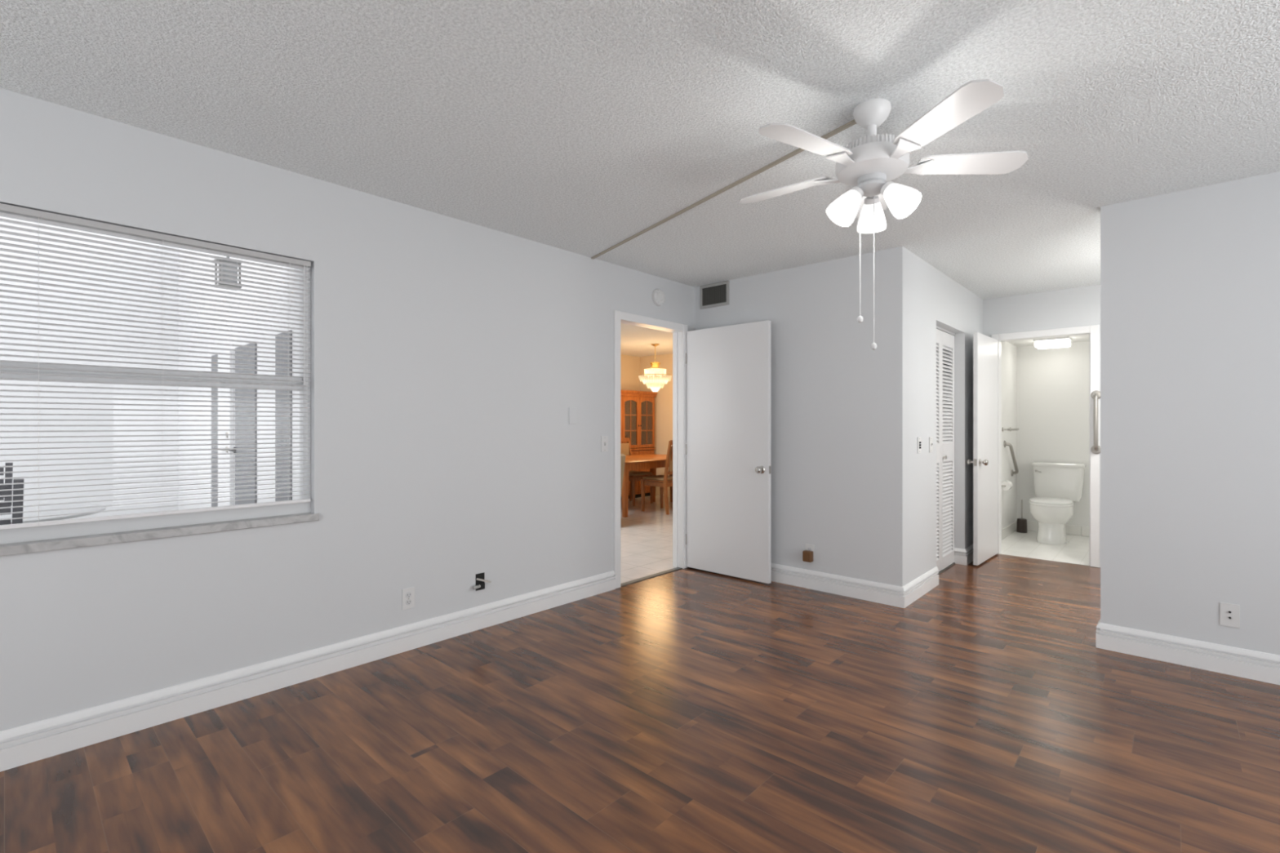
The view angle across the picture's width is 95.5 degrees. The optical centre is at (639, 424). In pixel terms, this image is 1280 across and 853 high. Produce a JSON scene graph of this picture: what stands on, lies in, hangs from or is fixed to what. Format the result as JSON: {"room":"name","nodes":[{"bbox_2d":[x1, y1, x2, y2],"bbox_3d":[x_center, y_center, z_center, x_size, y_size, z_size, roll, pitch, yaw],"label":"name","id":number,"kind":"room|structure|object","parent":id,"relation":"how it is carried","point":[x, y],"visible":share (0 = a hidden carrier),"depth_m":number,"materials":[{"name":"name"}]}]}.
{"room":"empty bedroom","nodes":[
{"label":"empty bedroom","id":0,"kind":"room"},
{"bbox_2d":[0,88,694,731],"bbox_3d":[-1.477,0.017,3.042,0.100,2.440,5.895,0,0,42],"label":"wall","id":1,"kind":"structure","parent":0,"point":[451,357],"depth_m":2.98,"materials":[{"name":"white paint"}]},
{"bbox_2d":[0,212,319,556],"bbox_3d":[-2.087,-0.163,2.361,0.109,1.269,1.414,0,0,42],"label":"window","id":2,"kind":"structure","parent":1,"relation":"in","point":[15,541],"depth_m":2.44,"materials":[{"name":"grey paint"}]},
{"bbox_2d":[0,203,311,529],"bbox_3d":[-2.072,-0.206,2.340,0.041,1.172,1.360,0,0,42],"label":"blind","id":3,"kind":"object","parent":2,"relation":"attached to","point":[38,215],"visible":1,"depth_m":2.39,"materials":[{"name":"white plastic"}]},
{"bbox_2d":[0,570,615,771],"bbox_3d":[-1.774,1.168,2.629,0.019,0.137,4.686,0,0,42],"label":"baseboard","id":4,"kind":"structure","parent":1,"relation":"attached to","point":[29,743],"depth_m":2.64,"materials":[{"name":"white paint"}]},
{"bbox_2d":[402,586,414,610],"bbox_3d":[-1.269,0.956,3.187,0.009,0.115,0.070,0,0,42],"label":"wall outlet","id":5,"kind":"object","parent":1,"relation":"attached to","point":[408,593],"visible":1,"depth_m":3.18,"materials":[{"name":"white plastic"}]},
{"bbox_2d":[405,591,411,597],"bbox_3d":[-1.268,0.936,3.186,0.003,0.033,0.033,0,0,42],"label":"receptacle","id":6,"kind":"object","parent":5,"relation":"attached to","point":[408,594],"depth_m":3.18,"materials":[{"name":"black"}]},
{"bbox_2d":[405,599,411,604],"bbox_3d":[-1.268,0.976,3.186,0.003,0.033,0.033,0,0,42],"label":"receptacle","id":7,"kind":"object","parent":5,"relation":"attached to","point":[408,602],"depth_m":3.18,"materials":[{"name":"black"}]},
{"bbox_2d":[472,572,491,591],"bbox_3d":[-0.955,0.954,3.509,0.040,0.100,0.127,0,0,42],"label":"junction box","id":8,"kind":"object","parent":1,"relation":"attached to","point":[480,578],"visible":1,"depth_m":3.51,"materials":[{"name":"black plastic"}]},
{"bbox_2d":[568,407,576,423],"bbox_3d":[-0.471,-0.058,4.063,0.006,0.115,0.070,0,0,42],"label":"blank wall plate","id":9,"kind":"object","parent":1,"relation":"attached to","point":[572,411],"visible":1,"depth_m":4.06,"materials":[{"name":"white paint"}]},
{"bbox_2d":[600,435,608,451],"bbox_3d":[-0.257,0.146,4.287,0.018,0.115,0.070,0,0,42],"label":"light switch","id":10,"kind":"object","parent":1,"relation":"attached to","point":[604,439],"visible":1,"depth_m":4.29,"materials":[{"name":"white plastic"}]},
{"bbox_2d":[613,310,687,588],"bbox_3d":[0.070,0.192,4.720,0.118,2.089,0.884,0,0,42],"label":"door frame","id":11,"kind":"structure","parent":1,"relation":"attached to","point":[618,315],"depth_m":4.97,"materials":[{"name":"white paint"}]},
{"bbox_2d":[652,288,665,306],"bbox_3d":[0.155,-1.031,4.724,0.037,0.140,0.140,0,0,42],"label":"smoke detector","id":12,"kind":"object","parent":1,"relation":"attached to","point":[658,295],"visible":1,"depth_m":4.70,"materials":[{"name":"white plastic"}]},
{"bbox_2d":[685,320,771,583],"bbox_3d":[0.702,0.214,4.733,0.804,2.018,0.170,0,0,42],"label":"door","id":13,"kind":"structure","parent":1,"relation":"in","point":[728,446],"depth_m":4.68,"materials":[{"name":"white paint"}]},
{"bbox_2d":[620,354,639,391],"bbox_3d":[-1.988,0.017,8.310,0.100,2.440,5.980,0,0,42],"label":"wall","id":14,"kind":"structure","parent":0,"point":[629,365],"depth_m":10.21,"materials":[{"name":"beige paint"}]},
{"bbox_2d":[0,494,1279,852],"bbox_3d":[0.326,1.276,4.005,9.326,0.082,9.750,0,0,42],"label":"floor","id":15,"kind":"structure","parent":0,"point":[688,709],"depth_m":2.25,"materials":[{"name":"brown wood"}]},
{"bbox_2d":[620,453,626,498],"bbox_3d":[-0.518,0.807,7.150,0.650,0.860,0.540,0,0,-6],"label":"dining chair","id":16,"kind":"object","parent":15,"relation":"on","point":[623,456],"visible":0.1,"depth_m":6.91,"materials":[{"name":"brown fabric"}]},
{"bbox_2d":[620,437,653,506],"bbox_3d":[-0.137,0.728,9.097,0.537,1.018,0.470,0,0,42],"label":"dining chair","id":17,"kind":"object","parent":15,"relation":"on","point":[625,448],"visible":0.57,"depth_m":9.07,"materials":[{"name":"brown wood"}]},
{"bbox_2d":[620,390,657,499],"bbox_3d":[-0.427,0.342,9.607,0.451,1.790,1.660,0,0,42],"label":"china cabinet","id":18,"kind":"object","parent":15,"relation":"on","point":[637,407],"visible":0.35,"depth_m":9.94,"materials":[{"name":"brown wood"}]},
{"bbox_2d":[631,447,655,450],"bbox_3d":[-0.437,0.422,9.616,0.425,0.030,1.620,0,0,42],"label":"countertop","id":19,"kind":"structure","parent":18,"relation":"on","point":[640,448],"depth_m":9.88,"materials":[{"name":"brown wood"}]},
{"bbox_2d":[621,453,669,517],"bbox_3d":[0.004,0.862,8.494,1.060,0.750,1.740,0,0,42],"label":"dining table","id":20,"kind":"object","parent":15,"relation":"on","point":[651,461],"visible":0.4,"depth_m":7.89,"materials":[{"name":"brown wood"}]},
{"bbox_2d":[620,567,682,586],"bbox_3d":[0.085,1.234,4.706,0.049,0.006,0.764,0,0,42],"label":"threshold","id":21,"kind":"object","parent":15,"relation":"on","point":[675,568],"visible":0.79,"depth_m":4.69,"materials":[{"name":"grey metal"}]},
{"bbox_2d":[640,440,672,515],"bbox_3d":[0.363,0.728,8.233,0.537,1.018,0.470,0,0,42],"label":"dining chair","id":22,"kind":"object","parent":15,"relation":"on","point":[664,482],"visible":0.54,"depth_m":8.04,"materials":[{"name":"brown wood"}]},
{"bbox_2d":[669,474,672,502],"bbox_3d":[0.819,0.728,9.281,0.470,1.018,0.537,0,0,42],"label":"dining chair","id":23,"kind":"object","parent":15,"relation":"on","point":[671,487],"visible":0.06,"depth_m":9.22,"materials":[{"name":"brown wood"}]},
{"bbox_2d":[937,562,955,574],"bbox_3d":[2.507,1.233,4.862,0.040,0.008,0.836,0,0,42],"label":"threshold","id":24,"kind":"object","parent":15,"relation":"on","point":[953,563],"visible":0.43,"depth_m":4.94,"materials":[{"name":"grey metal"}]},
{"bbox_2d":[1016,499,1027,533],"bbox_3d":[4.367,1.049,6.644,0.104,0.372,0.104,0,0,42],"label":"toilet brush","id":25,"kind":"object","parent":15,"relation":"on","point":[1021,526],"visible":1,"depth_m":6.61,"materials":[{"name":"brown plastic"}]},
{"bbox_2d":[1029,462,1085,545],"bbox_3d":[4.431,0.834,6.222,0.484,0.803,0.896,0,0,42],"label":"toilet","id":26,"kind":"object","parent":15,"relation":"on","point":[1057,485],"visible":1,"depth_m":6.27,"materials":[{"name":"white ceramic"}]},
{"bbox_2d":[0,0,1279,356],"bbox_3d":[0.271,-1.263,3.872,9.426,0.120,9.480,0,0,42],"label":"ceiling","id":27,"kind":"structure","parent":0,"point":[579,126],"depth_m":2.18,"materials":[{"name":"white paint"}]},
{"bbox_2d":[638,343,671,391],"bbox_3d":[0.229,-0.843,8.744,0.514,0.720,0.514,0,0,42],"label":"chandelier","id":28,"kind":"object","parent":27,"relation":"hanging from","point":[652,380],"visible":1,"depth_m":8.64,"materials":[{"name":"gold metal"}]},
{"bbox_2d":[591,119,856,258],"bbox_3d":[0.264,-1.198,3.236,0.022,0.008,2.285,0,0,-32],"label":"cable raceway","id":29,"kind":"object","parent":27,"relation":"attached to","point":[852,122],"visible":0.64,"depth_m":2.92,"materials":[{"name":"beige plastic"}]},
{"bbox_2d":[739,79,1028,350],"bbox_3d":[0.849,-0.740,2.233,1.043,0.926,1.078,0,0,42],"label":"ceiling fan","id":30,"kind":"object","parent":27,"relation":"hanging from","point":[869,163],"visible":1,"depth_m":2.14,"materials":[{"name":"white metal"}]},
{"bbox_2d":[640,353,672,496],"bbox_3d":[1.447,0.017,9.152,3.833,2.440,0.100,0,0,42],"label":"wall","id":31,"kind":"structure","parent":0,"point":[664,398],"depth_m":10.05,"materials":[{"name":"beige"}]},
{"bbox_2d":[907,249,1016,583],"bbox_3d":[3.132,0.017,5.501,0.120,2.440,3.955,0,0,42],"label":"wall","id":32,"kind":"structure","parent":0,"point":[935,299],"depth_m":4.49,"materials":[{"name":"white paint"}]},
{"bbox_2d":[917,436,920,453],"bbox_3d":[2.012,0.151,4.177,0.013,0.115,0.070,0,0,42],"label":"light switch","id":33,"kind":"object","parent":32,"relation":"attached to","point":[919,437],"visible":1,"depth_m":4.17,"materials":[{"name":"white plastic"}]},
{"bbox_2d":[928,436,933,452],"bbox_3d":[2.197,0.155,4.376,0.018,0.115,0.070,0,0,42],"label":"light switch","id":34,"kind":"object","parent":32,"relation":"attached to","point":[931,443],"visible":1,"depth_m":4.37,"materials":[{"name":"white plastic"}]},
{"bbox_2d":[936,328,954,572],"bbox_3d":[2.515,0.221,4.855,0.058,2.008,0.832,0,0,42],"label":"door","id":35,"kind":"structure","parent":32,"relation":"in","point":[944,409],"depth_m":4.96,"materials":[{"name":"white paint"}]},
{"bbox_2d":[936,325,955,335],"bbox_3d":[2.503,-0.796,4.866,0.040,0.018,0.836,0,0,42],"label":"door track","id":36,"kind":"object","parent":32,"relation":"attached to","point":[937,327],"visible":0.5,"depth_m":4.94,"materials":[{"name":"white metal"}]},
{"bbox_2d":[954,544,973,565],"bbox_3d":[3.049,1.168,5.367,0.099,0.137,0.673,0,0,42],"label":"baseboard","id":37,"kind":"structure","parent":32,"relation":"attached to","point":[962,556],"depth_m":5.13,"materials":[{"name":"white paint"}]},
{"bbox_2d":[1001,480,1012,490],"bbox_3d":[3.859,0.647,6.133,0.108,0.096,0.194,0,0,42],"label":"toilet paper holder","id":38,"kind":"object","parent":32,"relation":"attached to","point":[1006,485],"visible":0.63,"depth_m":6.08,"materials":[{"name":"white paper"}]},
{"bbox_2d":[1001,520,1017,539],"bbox_3d":[3.916,1.183,6.266,0.012,0.102,1.565,0,0,42],"label":"baseboard","id":39,"kind":"structure","parent":32,"relation":"attached to","point":[1008,530],"depth_m":6.48,"materials":[{"name":"white tile"}]},
{"bbox_2d":[1001,426,1018,431],"bbox_3d":[4.089,0.059,6.411,0.072,0.048,0.520,0,0,42],"label":"towel bar","id":40,"kind":"object","parent":32,"relation":"attached to","point":[1002,428],"visible":1,"depth_m":6.25,"materials":[{"name":"silver metal"}]},
{"bbox_2d":[1003,440,1018,475],"bbox_3d":[4.136,0.387,6.463,0.071,0.416,0.476,0,0,42],"label":"grab bar","id":41,"kind":"object","parent":32,"relation":"attached to","point":[1005,443],"visible":1,"depth_m":6.42,"materials":[{"name":"silver metal"}]},
{"bbox_2d":[694,171,1279,655],"bbox_3d":[2.468,0.017,3.360,5.293,2.440,0.100,0,0,42],"label":"wall","id":42,"kind":"structure","parent":0,"point":[1190,278],"depth_m":3.10,"materials":[{"name":"white paint"}]},
{"bbox_2d":[699,280,728,309],"bbox_3d":[0.634,-1.100,4.961,0.296,0.200,0.012,0,0,42],"label":"air vent","id":43,"kind":"object","parent":42,"relation":"in","point":[715,295],"visible":1,"depth_m":4.96,"materials":[{"name":"grey metal"}]},
{"bbox_2d":[805,543,813,559],"bbox_3d":[1.277,0.962,4.374,0.070,0.115,0.009,0,0,42],"label":"wall outlet","id":44,"kind":"object","parent":42,"relation":"attached to","point":[808,547],"visible":0.48,"depth_m":4.37,"materials":[{"name":"white plastic"}]},
{"bbox_2d":[802,550,813,562],"bbox_3d":[1.258,0.990,4.354,0.068,0.080,0.048,0,0,42],"label":"plug adapter","id":45,"kind":"object","parent":44,"relation":"attached to","point":[807,556],"visible":1,"depth_m":4.34,"materials":[{"name":"brown plastic"}]},
{"bbox_2d":[771,563,938,608],"bbox_3d":[1.397,1.168,4.777,1.740,0.137,0.784,0,0,42],"label":"baseboard","id":46,"kind":"structure","parent":42,"relation":"attached to","point":[903,597],"depth_m":4.19,"materials":[{"name":"white paint"}]},
{"bbox_2d":[1095,619,1279,684],"bbox_3d":[3.489,1.168,2.413,2.509,0.137,0.119,0,0,42],"label":"baseboard","id":47,"kind":"structure","parent":42,"relation":"attached to","point":[1256,665],"depth_m":2.96,"materials":[{"name":"white paint"}]},
{"bbox_2d":[1219,602,1239,628],"bbox_3d":[2.916,0.945,2.872,0.070,0.115,0.014,0,0,42],"label":"cable jack plate","id":48,"kind":"object","parent":42,"relation":"attached to","point":[1229,613],"visible":1,"depth_m":2.87,"materials":[{"name":"white plastic"}]},
{"bbox_2d":[942,284,1100,567],"bbox_3d":[3.930,0.017,5.111,3.100,2.440,0.100,0,0,42],"label":"wall","id":49,"kind":"structure","parent":0,"point":[1075,307],"depth_m":5.26,"materials":[{"name":"white paint"}]},
{"bbox_2d":[991,324,1099,567],"bbox_3d":[3.692,0.191,5.317,0.810,2.091,0.118,0,0,42],"label":"door frame","id":50,"kind":"structure","parent":49,"relation":"attached to","point":[1094,331],"depth_m":5.04,"materials":[{"name":"white paint"}]},
{"bbox_2d":[966,332,998,565],"bbox_3d":[3.142,0.214,5.274,0.167,2.018,0.676,0,0,44],"label":"door","id":51,"kind":"structure","parent":50,"relation":"attached to","point":[985,348],"depth_m":5.18,"materials":[{"name":"white paint"}]},
{"bbox_2d":[1090,391,1100,453],"bbox_3d":[3.915,-0.015,4.988,0.076,0.546,0.068,0,0,42],"label":"grab bar","id":52,"kind":"object","parent":49,"relation":"attached to","point":[1095,395],"visible":0.93,"depth_m":4.97,"materials":[{"name":"silver metal"}]},
{"bbox_2d":[1006,334,1088,346],"bbox_3d":[4.516,-0.963,5.711,1.646,0.100,1.576,0,0,42],"label":"ceiling","id":53,"kind":"structure","parent":0,"point":[1082,338],"depth_m":6.37,"materials":[{"name":"white paint"}]},
{"bbox_2d":[1033,336,1071,349],"bbox_3d":[4.446,-0.871,6.260,0.310,0.085,0.260,0,0,42],"label":"bathroom ceiling light","id":54,"kind":"object","parent":53,"relation":"attached to","point":[1059,342],"visible":1,"depth_m":6.18,"materials":[{"name":"white plastic"}]},
{"bbox_2d":[1016,341,1088,527],"bbox_3d":[5.081,0.112,6.330,1.646,2.250,0.100,0,0,42],"label":"wall","id":55,"kind":"structure","parent":0,"point":[1052,384],"depth_m":6.61,"materials":[{"name":"white paint"}]},
{"bbox_2d":[1026,520,1088,536],"bbox_3d":[5.047,1.183,6.285,1.627,0.102,0.010,0,0,42],"label":"baseboard","id":56,"kind":"structure","parent":55,"relation":"attached to","point":[1031,526],"depth_m":6.48,"materials":[{"name":"white tile"}]},
{"label":"outside","id":57,"kind":"structure","parent":0,"visible":0},
{"bbox_3d":[-4.702,-1.443,1.374,2.407,0.120,7.680,0,0,42],"label":"ceiling","id":58,"kind":"structure","parent":57,"visible":0},
{"bbox_2d":[213,256,243,290],"bbox_3d":[-3.119,-1.208,4.398,0.156,0.350,0.156,0,0,42],"label":"outdoor lantern","id":59,"kind":"object","parent":58,"relation":"hanging from","point":[215,260],"visible":0.29,"depth_m":4.37,"materials":[{"name":"grey paint"}]},
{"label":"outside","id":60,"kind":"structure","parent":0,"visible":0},
{"bbox_3d":[-6.547,1.277,3.061,7.407,0.080,7.680,0,0,42],"label":"floor","id":61,"kind":"structure","parent":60,"visible":0},
{"bbox_2d":[0,462,13,505],"bbox_3d":[-4.305,0.751,3.646,0.555,0.973,0.505,0,0,42],"label":"patio chair","id":62,"kind":"object","parent":61,"relation":"on","point":[10,468],"visible":0.09,"depth_m":3.97,"materials":[{"name":"grey wicker"}]},
{"bbox_2d":[0,478,23,524],"bbox_3d":[-3.347,0.751,2.804,0.555,0.973,0.505,0,0,42],"label":"patio chair","id":63,"kind":"object","parent":61,"relation":"on","point":[15,481],"visible":0.08,"depth_m":2.79,"materials":[{"name":"grey wicker"}]},
{"bbox_2d":[0,503,106,524],"bbox_3d":[-3.681,0.876,3.340,0.900,0.722,0.900,0,0,42],"label":"patio table","id":64,"kind":"object","parent":61,"relation":"on","point":[65,505],"visible":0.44,"depth_m":3.43,"materials":[{"name":"grey"}]},
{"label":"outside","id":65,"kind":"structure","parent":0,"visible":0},
{"bbox_2d":[178,248,299,509],"bbox_3d":[-3.914,-0.863,5.939,7.407,4.200,0.120,0,0,42],"label":"wall","id":66,"kind":"structure","parent":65,"point":[180,433],"depth_m":6.55,"materials":[{"name":"white paint"}]},
{"bbox_2d":[211,354,217,506],"bbox_3d":[-4.956,0.211,6.798,0.410,2.048,0.017,0,0,42],"label":"door","id":67,"kind":"structure","parent":66,"relation":"in","point":[213,451],"depth_m":6.80,"materials":[{"name":"grey paint"}]},
{"bbox_2d":[217,351,234,506],"bbox_3d":[-4.630,0.221,6.443,0.530,2.028,0.100,0,0,42],"label":"door","id":68,"kind":"structure","parent":66,"relation":"in","point":[223,442],"depth_m":6.37,"materials":[{"name":"white paint"}]},
{"bbox_2d":[228,342,257,504],"bbox_3d":[-4.087,0.211,5.959,0.755,2.048,0.080,0,0,42],"label":"door","id":69,"kind":"structure","parent":66,"relation":"in","point":[237,437],"depth_m":5.93,"materials":[{"name":"grey paint"}]},
{"bbox_2d":[275,329,292,501],"bbox_3d":[-3.167,0.211,5.161,0.400,2.048,0.017,0,0,42],"label":"door","id":70,"kind":"structure","parent":66,"relation":"in","point":[282,472],"depth_m":5.15,"materials":[{"name":"grey paint"}]},
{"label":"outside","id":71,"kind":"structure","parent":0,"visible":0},
{"bbox_2d":[0,216,178,519],"bbox_3d":[-9.242,-0.863,5.527,0.100,4.200,7.680,0,0,42],"label":"wall","id":72,"kind":"structure","parent":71,"point":[8,329],"depth_m":7.66,"materials":[{"name":"white paint"}]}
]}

